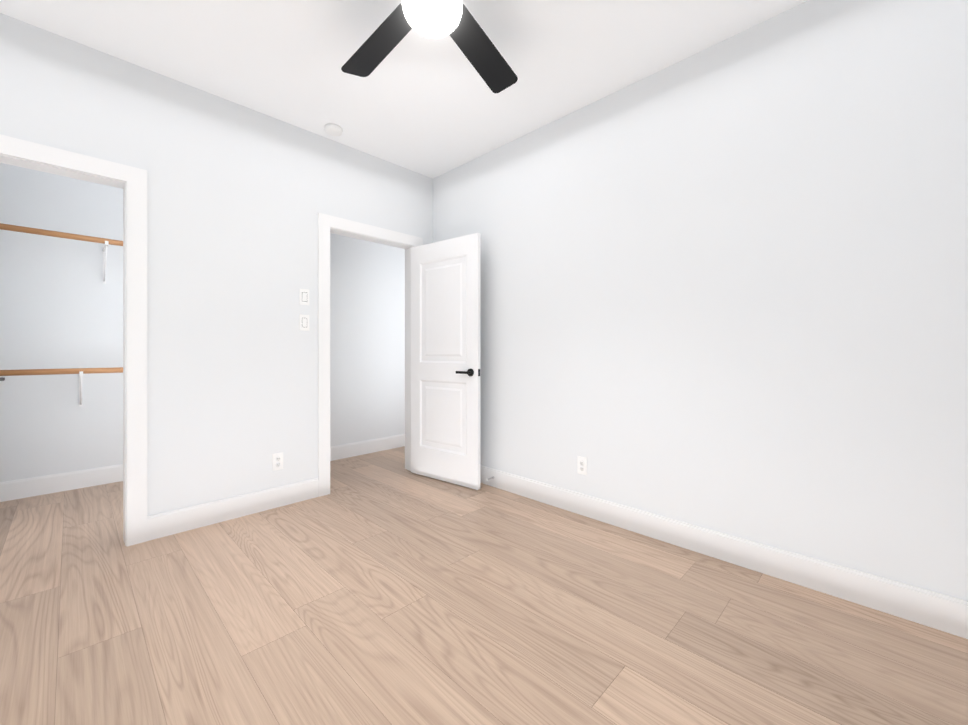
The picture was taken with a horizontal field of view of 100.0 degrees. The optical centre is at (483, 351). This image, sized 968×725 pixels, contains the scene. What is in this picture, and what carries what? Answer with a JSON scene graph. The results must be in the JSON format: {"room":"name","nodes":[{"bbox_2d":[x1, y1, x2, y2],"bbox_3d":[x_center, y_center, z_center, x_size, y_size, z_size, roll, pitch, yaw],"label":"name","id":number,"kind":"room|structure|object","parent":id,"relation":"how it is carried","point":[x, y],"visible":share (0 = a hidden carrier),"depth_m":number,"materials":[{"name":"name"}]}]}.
{"room":"empty bedroom","nodes":[
{"label":"empty bedroom","id":0,"kind":"room"},
{"bbox_2d":[0,163,122,481],"bbox_3d":[-3.259,-0.270,3.334,0.120,2.740,2.120,0,0,44],"label":"wall","id":1,"kind":"structure","parent":0,"point":[61,304],"depth_m":3.18,"materials":[{"name":"paint"}]},
{"bbox_2d":[0,367,122,406],"bbox_3d":[-3.143,0.281,3.136,0.324,0.329,2.000,0,0,44],"label":"hanging rail","id":2,"kind":"object","parent":1,"relation":"attached to","point":[80,371],"visible":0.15,"depth_m":3.00,"materials":[{"name":"brown wood"}]},
{"bbox_2d":[0,223,122,283],"bbox_3d":[-3.143,-0.725,3.135,0.324,0.329,2.000,0,0,44],"label":"hanging rail","id":3,"kind":"object","parent":1,"relation":"attached to","point":[105,241],"visible":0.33,"depth_m":3.01,"materials":[{"name":"brown wood"}]},
{"bbox_2d":[0,464,122,501],"bbox_3d":[-3.254,1.030,3.244,0.015,0.140,2.000,0,0,44],"label":"baseboard","id":4,"kind":"structure","parent":1,"relation":"attached to","point":[31,487],"depth_m":3.16,"materials":[{"name":"paint"}]},
{"bbox_2d":[0,13,432,515],"bbox_3d":[-1.243,-0.270,3.176,0.120,2.740,4.720,0,0,44],"label":"wall","id":5,"kind":"structure","parent":0,"point":[240,198],"depth_m":2.60,"materials":[{"name":"paint"}]},
{"bbox_2d":[0,134,146,545],"bbox_3d":[-2.329,0.028,2.070,0.156,2.145,0.930,0,0,44],"label":"trim","id":6,"kind":"structure","parent":5,"relation":"attached to","point":[130,181],"depth_m":2.30,"materials":[{"name":"paint"}]},
{"bbox_2d":[147,478,318,540],"bbox_3d":[-1.664,1.030,2.651,0.015,0.140,3.380,0,0,44],"label":"baseboard","id":7,"kind":"structure","parent":5,"relation":"attached to","point":[164,524],"depth_m":2.64,"materials":[{"name":"paint"}]},
{"bbox_2d":[272,452,282,470],"bbox_3d":[-1.456,0.780,2.867,0.008,0.118,0.072,0,0,44],"label":"electrical outlet","id":8,"kind":"object","parent":5,"relation":"attached to","point":[277,461],"visible":1,"depth_m":2.86,"materials":[{"name":"white plastic"}]},
{"bbox_2d":[299,289,308,304],"bbox_3d":[-1.326,-0.400,2.998,0.010,0.118,0.072,0,0,44],"label":"switch","id":9,"kind":"object","parent":5,"relation":"attached to","point":[303,296],"visible":1,"depth_m":2.99,"materials":[{"name":"white plastic"}]},
{"bbox_2d":[299,314,308,330],"bbox_3d":[-1.326,-0.210,2.998,0.009,0.118,0.072,0,0,44],"label":"light switch","id":10,"kind":"object","parent":5,"relation":"attached to","point":[303,322],"visible":1,"depth_m":2.99,"materials":[{"name":"white plastic"}]},
{"bbox_2d":[318,213,422,496],"bbox_3d":[-0.962,0.027,3.461,0.156,2.145,0.970,0,0,44],"label":"door frame","id":11,"kind":"structure","parent":5,"relation":"attached to","point":[328,225],"depth_m":3.12,"materials":[{"name":"paint"}]},
{"bbox_2d":[411,233,479,489],"bbox_3d":[-0.347,0.081,3.439,0.780,2.022,0.147,0,0,37],"label":"bedroom door","id":12,"kind":"structure","parent":5,"relation":"in","point":[445,360],"depth_m":3.40,"materials":[{"name":"paint"}]},
{"bbox_2d":[330,233,404,446],"bbox_3d":[-1.142,-0.270,4.562,0.120,2.740,2.600,0,0,44],"label":"wall","id":13,"kind":"structure","parent":0,"point":[367,340],"depth_m":4.36,"materials":[{"name":"paint"}]},
{"bbox_2d":[330,434,404,460],"bbox_3d":[-0.863,1.030,4.205,0.780,0.140,2.480,0,0,44],"label":"baseboard","id":14,"kind":"structure","parent":13,"relation":"attached to","point":[343,451],"depth_m":4.34,"materials":[{"name":"paint"}]},
{"bbox_2d":[0,0,807,178],"bbox_3d":[-0.475,-1.690,2.337,5.490,0.100,4.840,0,0,44],"label":"ceiling","id":15,"kind":"structure","parent":0,"point":[417,102],"depth_m":2.24,"materials":[{"name":"paint"}]},
{"bbox_2d":[324,123,342,135],"bbox_3d":[-1.107,-1.622,2.986,0.128,0.036,0.128,0,0,44],"label":"smoke detector","id":16,"kind":"object","parent":15,"relation":"attached to","point":[333,129],"visible":0.96,"depth_m":2.96,"materials":[{"name":"white plastic"}]},
{"bbox_2d":[341,0,517,92],"bbox_3d":[-0.226,-1.444,1.604,1.265,0.392,1.313,0,0,44],"label":"ceiling fan","id":17,"kind":"object","parent":15,"relation":"hanging from","point":[455,20],"visible":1,"depth_m":1.81,"materials":[{"name":"black"}]},
{"bbox_2d":[0,446,967,724],"bbox_3d":[-0.475,1.150,2.338,5.490,0.100,4.840,0,0,44],"label":"floor","id":18,"kind":"structure","parent":0,"point":[382,588],"depth_m":1.62,"materials":[{"name":"brown wood"}]},
{"bbox_2d":[433,0,967,600],"bbox_3d":[0.920,-0.270,2.566,3.820,2.740,0.120,0,0,44],"label":"wall","id":19,"kind":"structure","parent":0,"point":[725,286],"depth_m":2.03,"materials":[{"name":"paint"}]},
{"bbox_2d":[577,456,586,474],"bbox_3d":[0.661,0.770,2.731,0.072,0.118,0.008,0,0,44],"label":"electrical outlet","id":20,"kind":"object","parent":19,"relation":"attached to","point":[581,465],"visible":1,"depth_m":2.73,"materials":[{"name":"white plastic"}]},
{"bbox_2d":[480,465,967,638],"bbox_3d":[0.835,1.030,2.555,3.685,0.140,0.015,0,0,44],"label":"baseboard","id":21,"kind":"structure","parent":19,"relation":"attached to","point":[938,611],"depth_m":1.99,"materials":[{"name":"paint"}]}
]}

